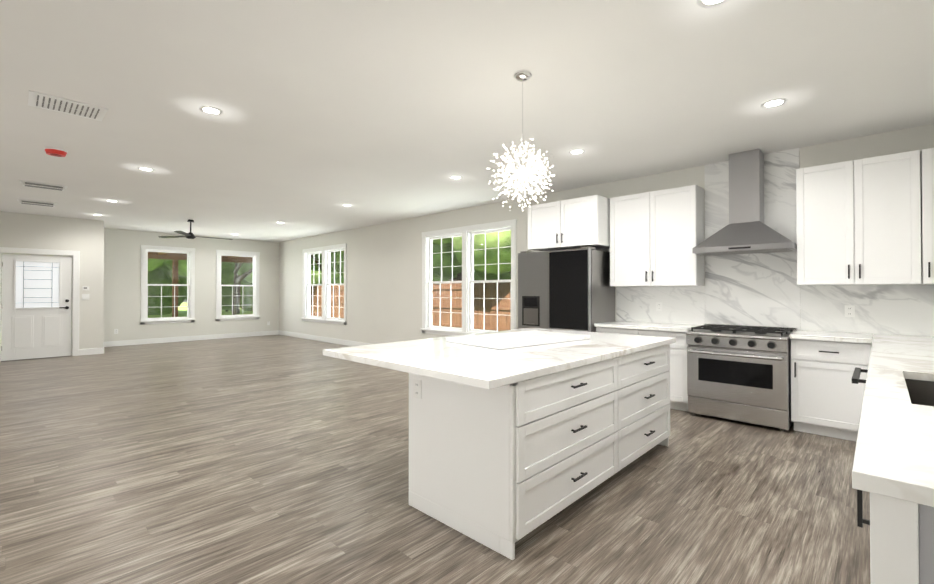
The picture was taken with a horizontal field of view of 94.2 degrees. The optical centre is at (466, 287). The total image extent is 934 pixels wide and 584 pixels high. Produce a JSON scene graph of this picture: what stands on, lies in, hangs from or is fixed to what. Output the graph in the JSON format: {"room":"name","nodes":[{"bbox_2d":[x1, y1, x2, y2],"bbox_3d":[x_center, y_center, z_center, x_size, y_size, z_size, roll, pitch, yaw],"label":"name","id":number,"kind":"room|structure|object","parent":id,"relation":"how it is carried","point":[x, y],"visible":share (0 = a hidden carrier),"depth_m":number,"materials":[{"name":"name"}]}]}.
{"room":"kitchen","nodes":[
{"label":"kitchen","id":0,"kind":"room"},
{"bbox_2d":[0,211,103,348],"bbox_3d":[-9.469,-0.020,7.659,0.160,2.850,4.710,0,-1,44],"label":"wall","id":1,"kind":"structure","parent":0,"point":[85,237],"depth_m":9.04,"materials":[{"name":"white paint"}]},
{"bbox_2d":[1,253,71,361],"bbox_3d":[-8.504,0.387,8.607,0.126,2.054,0.995,0,-1,44],"label":"entry door","id":2,"kind":"structure","parent":1,"relation":"in","point":[36,302],"depth_m":8.59,"materials":[{"name":"white wood"}]},
{"bbox_2d":[0,247,79,361],"bbox_3d":[-8.527,0.329,8.630,0.182,2.170,1.220,0,-1,44],"label":"door frame","id":3,"kind":"structure","parent":1,"relation":"attached to","point":[75,255],"depth_m":8.95,"materials":[{"name":"white wood"}]},
{"bbox_2d":[82,294,89,299],"bbox_3d":[-7.983,0.198,9.094,0.011,0.120,0.120,0,-1,44],"label":"light switch","id":4,"kind":"object","parent":1,"relation":"attached to","point":[85,296],"visible":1,"depth_m":9.09,"materials":[{"name":"white plastic"}]},
{"bbox_2d":[79,348,102,355],"bbox_3d":[-7.923,1.353,9.144,0.016,0.130,0.370,0,-1,44],"label":"baseboard","id":5,"kind":"structure","parent":1,"relation":"attached to","point":[91,351],"depth_m":9.14,"materials":[{"name":"white wood"}]},
{"bbox_2d":[103,228,278,341],"bbox_3d":[-7.416,0.017,11.848,0.160,2.850,4.510,0,-1,44],"label":"wall","id":6,"kind":"structure","parent":0,"point":[122,282],"depth_m":11.55,"materials":[{"name":"white paint"}]},
{"bbox_2d":[140,245,195,324],"bbox_3d":[-7.829,-0.062,11.378,0.210,2.000,1.220,0,-1,44],"label":"window","id":7,"kind":"structure","parent":6,"relation":"in","point":[190,275],"depth_m":11.36,"materials":[{"name":"white"}]},
{"bbox_2d":[103,330,278,346],"bbox_3d":[-7.303,1.377,11.825,0.020,0.130,4.330,0,-1,44],"label":"baseboard","id":8,"kind":"structure","parent":6,"relation":"attached to","point":[262,333],"depth_m":11.59,"materials":[{"name":"white wood"}]},
{"bbox_2d":[215,250,259,320],"bbox_3d":[-6.657,-0.052,12.610,0.210,2.000,1.200,0,-1,44],"label":"window","id":9,"kind":"structure","parent":6,"relation":"in","point":[255,285],"depth_m":12.55,"materials":[{"name":"white wood"}]},
{"bbox_2d":[0,335,869,583],"bbox_3d":[-3.781,1.435,5.348,14.370,0.100,9.220,0,-1,44],"label":"floor","id":10,"kind":"structure","parent":0,"point":[274,459],"depth_m":2.89,"materials":[{"name":"brown wood"}]},
{"bbox_2d":[407,340,675,559],"bbox_3d":[0.708,0.922,3.220,0.874,0.890,2.200,0,-1,44],"label":"kitchen island","id":11,"kind":"object","parent":10,"relation":"on","point":[508,448],"depth_m":2.48,"materials":[{"name":"white wood"}]},
{"bbox_2d":[413,379,421,398],"bbox_3d":[-0.305,0.622,2.661,0.075,0.115,0.008,0,-1,44],"label":"outlet","id":12,"kind":"object","parent":11,"relation":"attached to","point":[417,388],"visible":1,"depth_m":2.65,"materials":[{"name":"white plastic"}]},
{"bbox_2d":[323,328,674,391],"bbox_3d":[0.410,0.458,3.418,1.535,0.040,2.510,0,-1,44],"label":"island countertop","id":13,"kind":"structure","parent":11,"relation":"on","point":[473,366],"depth_m":2.76,"materials":[{"name":"white stone"}]},
{"bbox_2d":[446,330,589,349],"bbox_3d":[0.439,0.423,3.591,1.064,0.034,0.624,0,-1,-39],"label":"cutting board","id":14,"kind":"object","parent":13,"relation":"on","point":[502,341],"visible":0.98,"depth_m":3.43,"materials":[{"name":"white"}]},
{"bbox_2d":[518,246,614,331],"bbox_3d":[1.362,0.441,6.029,1.095,1.900,0.775,0,-1,44],"label":"fridge","id":15,"kind":"object","parent":10,"relation":"on","point":[571,289],"visible":0.58,"depth_m":5.69,"materials":[{"name":"silver metal"}]},
{"bbox_2d":[596,327,687,410],"bbox_3d":[2.224,0.940,5.327,1.090,0.890,0.653,0,-1,44],"label":"base cabinet","id":16,"kind":"object","parent":10,"relation":"on","point":[678,377],"visible":0.27,"depth_m":4.84,"materials":[{"name":"white wood"}]},
{"bbox_2d":[594,321,872,343],"bbox_3d":[2.755,0.471,4.826,2.563,0.040,0.653,0,-1,44],"label":"countertop","id":17,"kind":"structure","parent":16,"relation":"on","point":[836,336],"depth_m":4.34,"materials":[{"name":"stone"}]},
{"bbox_2d":[686,323,797,431],"bbox_3d":[2.890,0.901,4.584,0.880,0.955,0.755,0,-1,44],"label":"range","id":18,"kind":"object","parent":10,"relation":"on","point":[742,373],"visible":0.96,"depth_m":4.33,"materials":[{"name":"silver metal"}]},
{"bbox_2d":[791,339,871,441],"bbox_3d":[3.475,0.930,4.136,0.565,0.890,0.653,0,-1,44],"label":"base cabinet","id":19,"kind":"object","parent":10,"relation":"on","point":[827,395],"visible":0.83,"depth_m":3.94,"materials":[{"name":"white wood"}]},
{"bbox_2d":[852,334,933,583],"bbox_3d":[2.595,0.894,2.386,0.718,0.930,4.403,0,-1,44],"label":"countertop","id":20,"kind":"structure","parent":10,"relation":"on","point":[893,469],"depth_m":1.05,"materials":[{"name":"white stone"}]},
{"bbox_2d":[905,379,933,406],"bbox_3d":[2.073,0.580,1.759,0.434,0.231,0.924,0,-1,44],"label":"sink basin","id":21,"kind":"object","parent":20,"relation":"in","point":[921,392],"depth_m":2.18,"materials":[{"name":"grey metal"}]},
{"bbox_2d":[0,0,933,241],"bbox_3d":[-3.781,-1.525,5.373,14.370,0.120,9.220,0,-1,44],"label":"ceiling","id":22,"kind":"structure","parent":0,"point":[374,112],"depth_m":3.37,"materials":[{"name":"paint"}]},
{"bbox_2d":[17,199,56,206],"bbox_3d":[-7.265,-1.421,7.348,0.200,0.052,0.480,0,-1,44],"label":"ceiling vent","id":23,"kind":"object","parent":22,"relation":"in","point":[39,203],"visible":1,"depth_m":7.30,"materials":[{"name":"white"}]},
{"bbox_2d":[19,180,67,190],"bbox_3d":[-5.983,-1.432,6.142,0.200,0.052,0.480,0,-1,44],"label":"ceiling vent","id":24,"kind":"object","parent":22,"relation":"in","point":[44,185],"visible":0.96,"depth_m":6.10,"materials":[{"name":"white metal"}]},
{"bbox_2d":[44,147,67,156],"bbox_3d":[-4.411,-1.443,4.660,0.190,0.056,0.190,0,-1,44],"label":"smoke detector","id":25,"kind":"object","parent":22,"relation":"attached to","point":[56,152],"visible":1,"depth_m":4.61,"materials":[{"name":"red plastic"}]},
{"bbox_2d":[28,90,107,120],"bbox_3d":[-3.266,-1.475,3.557,0.360,0.010,0.460,0,-1,44],"label":"ceiling vent","id":26,"kind":"object","parent":22,"relation":"in","point":[59,104],"visible":1,"depth_m":3.54,"materials":[{"name":"white metal"}]},
{"bbox_2d":[136,167,155,170],"bbox_3d":[-3.969,-1.462,5.372,0.680,0.006,0.680,0,-1,44],"label":"recessed light","id":27,"kind":"object","parent":22,"relation":"in","point":[145,169],"visible":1,"depth_m":5.38,"materials":[{"name":"white"}]},
{"bbox_2d":[158,219,232,239],"bbox_3d":[-5.728,-1.230,9.354,1.438,0.400,1.272,0,-1,44],"label":"fan","id":28,"kind":"object","parent":22,"relation":"hanging from","point":[190,235],"visible":1,"depth_m":9.20,"materials":[{"name":"black metal"}]},
{"bbox_2d":[197,105,224,114],"bbox_3d":[-2.136,-1.477,3.628,0.680,0.006,0.680,0,-1,44],"label":"recessed light","id":29,"kind":"object","parent":22,"relation":"in","point":[208,109],"visible":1,"depth_m":3.62,"materials":[{"name":"white"}]},
{"bbox_2d":[448,175,463,178],"bbox_3d":[-0.145,-1.458,5.764,0.680,0.006,0.680,0,-1,44],"label":"recessed light","id":30,"kind":"object","parent":22,"relation":"in","point":[455,177],"visible":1,"depth_m":5.75,"materials":[{"name":"white"}]},
{"bbox_2d":[487,70,554,210],"bbox_3d":[0.380,-1.022,3.025,0.497,0.966,0.484,0,-1,44],"label":"chandelier","id":31,"kind":"object","parent":22,"relation":"hanging from","point":[522,173],"visible":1,"depth_m":3.00,"materials":[{"name":"white glass"}]},
{"bbox_2d":[552,149,586,154],"bbox_3d":[1.190,-1.468,4.701,0.680,0.006,0.680,0,-1,44],"label":"recessed light","id":32,"kind":"object","parent":22,"relation":"in","point":[576,151],"visible":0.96,"depth_m":4.69,"materials":[{"name":"white"}]},
{"bbox_2d":[693,0,729,8],"bbox_3d":[1.273,-1.489,2.220,0.680,0.006,0.680,0,-1,44],"label":"recessed light","id":33,"kind":"object","parent":22,"relation":"in","point":[704,4],"visible":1,"depth_m":2.27,"materials":[{"name":"white"}]},
{"bbox_2d":[759,97,789,107],"bbox_3d":[2.465,-1.478,3.488,0.680,0.006,0.680,0,-1,44],"label":"recessed light","id":34,"kind":"object","parent":22,"relation":"in","point":[774,102],"visible":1,"depth_m":3.48,"materials":[{"name":"white"}]},
{"bbox_2d":[279,123,933,343],"bbox_3d":[-0.659,-0.011,8.642,14.370,2.850,0.160,0,-1,44],"label":"wall","id":35,"kind":"structure","parent":0,"point":[384,286],"depth_m":9.14,"materials":[{"name":"white paint"}]},
{"bbox_2d":[301,243,346,324],"bbox_3d":[-3.774,-0.071,11.572,2.340,2.020,0.210,0,-1,44],"label":"window","id":36,"kind":"structure","parent":35,"relation":"in","point":[325,278],"depth_m":11.52,"materials":[{"name":"white wood"}]},
{"bbox_2d":[279,330,370,345],"bbox_3d":[-2.297,1.361,10.064,9.700,0.130,0.020,0,-1,44],"label":"baseboard","id":37,"kind":"structure","parent":35,"relation":"attached to","point":[312,337],"depth_m":11.48,"materials":[{"name":"white wood"}]},
{"bbox_2d":[420,219,516,335],"bbox_3d":[-0.003,-0.102,7.984,2.390,2.020,0.210,0,-1,44],"label":"window","id":38,"kind":"structure","parent":35,"relation":"in","point":[467,234],"depth_m":7.93,"materials":[{"name":"white wood"}]},
{"bbox_2d":[528,195,609,250],"bbox_3d":[1.460,-0.854,6.069,1.078,0.630,0.653,0,-1,44],"label":"upper cabinet","id":39,"kind":"object","parent":35,"relation":"attached to","point":[576,223],"visible":0.98,"depth_m":5.77,"materials":[{"name":"white wood"}]},
{"bbox_2d":[610,185,704,286],"bbox_3d":[2.343,-0.594,5.428,1.038,1.160,0.363,0,-1,44],"label":"upper cabinet","id":40,"kind":"object","parent":35,"relation":"attached to","point":[656,237],"visible":1,"depth_m":5.26,"materials":[{"name":"white wood"}]},
{"bbox_2d":[692,149,796,255],"bbox_3d":[3.001,-0.922,4.702,0.900,1.092,0.488,0,-1,44],"label":"range hood","id":41,"kind":"object","parent":35,"relation":"attached to","point":[746,230],"visible":0.9,"depth_m":4.66,"materials":[{"name":"silver metal"}]},
{"bbox_2d":[616,148,933,336],"bbox_3d":[3.208,-0.509,4.848,3.202,1.917,0.010,0,-1,44],"label":"backsplash","id":42,"kind":"structure","parent":35,"relation":"attached to","point":[759,289],"depth_m":4.72,"materials":[{"name":"stone"}]},
{"bbox_2d":[656,302,661,310],"bbox_3d":[2.451,0.247,5.547,0.075,0.115,0.008,0,-1,44],"label":"outlet","id":43,"kind":"object","parent":42,"relation":"attached to","point":[658,306],"visible":1,"depth_m":5.54,"materials":[{"name":"white plastic"}]},
{"bbox_2d":[845,305,854,316],"bbox_3d":[3.777,0.236,4.286,0.075,0.115,0.008,0,-1,44],"label":"outlet","id":44,"kind":"object","parent":42,"relation":"attached to","point":[849,310],"visible":1,"depth_m":4.28,"materials":[{"name":"white plastic"}]},
{"bbox_2d":[796,150,921,284],"bbox_3d":[3.696,-0.605,4.140,0.862,1.160,0.363,0,-1,44],"label":"upper cabinet","id":45,"kind":"object","parent":35,"relation":"attached to","point":[858,221],"visible":1,"depth_m":4.00,"materials":[{"name":"white wood"}]},
{"bbox_2d":[920,148,933,283],"bbox_3d":[4.130,-0.609,3.728,0.323,1.160,0.363,0,-1,44],"label":"upper cabinet","id":46,"kind":"object","parent":35,"relation":"attached to","point":[927,210],"visible":0.98,"depth_m":3.71,"materials":[{"name":"white wood"}]},
{"label":"outside","id":47,"kind":"structure","parent":0,"visible":0},
{"bbox_2d":[148,303,252,317],"bbox_3d":[-3.854,1.841,17.491,110.000,0.200,100.000,0,-1,44],"label":"ground","id":48,"kind":"structure","parent":47,"point":[182,311],"depth_m":30.82,"materials":[{"name":"green plant"}]},
{"bbox_2d":[148,259,166,271],"bbox_3d":[-15.203,-3.646,19.910,8.564,10.949,9.389,0,-1,44],"label":"tree","id":49,"kind":"object","parent":48,"relation":"on","point":[151,262],"depth_m":20.02,"materials":[{"name":"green plant"}]},
{"bbox_2d":[1,265,343,314],"bbox_3d":[-23.108,-1.721,27.716,8.379,8.498,33.810,0,-1,44],"label":"hedge","id":50,"kind":"object","parent":48,"relation":"on","point":[161,278],"depth_m":29.62,"materials":[{"name":"green plant"}]},
{"bbox_2d":[148,252,252,316],"bbox_3d":[-8.635,0.207,13.082,3.290,2.990,6.600,0,-1,44],"label":"porch","id":51,"kind":"object","parent":48,"relation":"on","point":[180,255],"depth_m":14.04,"materials":[{"name":"brown wood"}]},
{"bbox_2d":[164,259,252,282],"bbox_3d":[-14.696,-1.692,24.406,7.282,7.128,7.988,0,-1,44],"label":"tree","id":52,"kind":"object","parent":48,"relation":"on","point":[183,271],"depth_m":22.82,"materials":[{"name":"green plant"}]},
{"bbox_2d":[221,262,239,313],"bbox_3d":[-16.273,-1.944,30.204,7.159,7.764,7.430,0,-1,44],"label":"tree","id":53,"kind":"object","parent":48,"relation":"on","point":[226,276],"depth_m":28.99,"materials":[{"name":"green plant"}]},
{"bbox_2d":[233,262,252,314],"bbox_3d":[-12.309,-2.711,23.457,7.023,9.276,8.990,0,-1,44],"label":"tree","id":54,"kind":"object","parent":48,"relation":"on","point":[242,276],"depth_m":23.85,"materials":[{"name":"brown plant"}]},
{"bbox_2d":[311,251,343,275],"bbox_3d":[-8.685,-2.637,25.960,7.071,9.010,9.228,0,-1,44],"label":"tree","id":55,"kind":"object","parent":48,"relation":"on","point":[315,267],"depth_m":25.59,"materials":[{"name":"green plant"}]},
{"bbox_2d":[335,251,343,274],"bbox_3d":[-4.686,-2.369,22.845,4.554,8.452,7.892,0,-1,44],"label":"tree","id":56,"kind":"object","parent":48,"relation":"on","point":[338,261],"depth_m":21.93,"materials":[{"name":"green plant"}]},
{"bbox_2d":[310,279,510,330],"bbox_3d":[1.624,0.723,13.103,28.000,1.960,0.060,0,-1,44],"label":"fence","id":57,"kind":"object","parent":48,"relation":"on","point":[457,289],"depth_m":14.94,"materials":[{"name":"brown wood"}]},
{"bbox_2d":[432,243,461,278],"bbox_3d":[-0.733,-2.784,18.456,7.214,9.362,6.380,0,-1,44],"label":"tree","id":58,"kind":"object","parent":48,"relation":"on","point":[437,256],"depth_m":16.03,"materials":[{"name":"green plant"}]},
{"bbox_2d":[432,270,484,280],"bbox_3d":[5.689,-1.790,20.985,36.983,8.402,8.335,0,-1,44],"label":"hedge","id":59,"kind":"object","parent":48,"relation":"on","point":[477,277],"depth_m":21.76,"materials":[{"name":"green plant"}]},
{"bbox_2d":[432,237,487,279],"bbox_3d":[0.198,-3.481,16.230,5.440,10.528,7.026,0,-1,44],"label":"tree","id":60,"kind":"object","parent":48,"relation":"on","point":[445,241],"depth_m":14.96,"materials":[{"name":"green plant"}]},
{"bbox_2d":[453,230,510,273],"bbox_3d":[1.375,-2.166,15.477,6.922,7.808,6.154,0,-1,44],"label":"tree","id":61,"kind":"object","parent":48,"relation":"on","point":[492,255],"depth_m":12.55,"materials":[{"name":"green plant"}]},
{"bbox_2d":[476,271,510,279],"bbox_3d":[2.256,-2.368,18.129,8.726,8.366,8.588,0,-1,44],"label":"tree","id":62,"kind":"object","parent":48,"relation":"on","point":[501,276],"depth_m":18.65,"materials":[{"name":"green plant"}]}
]}

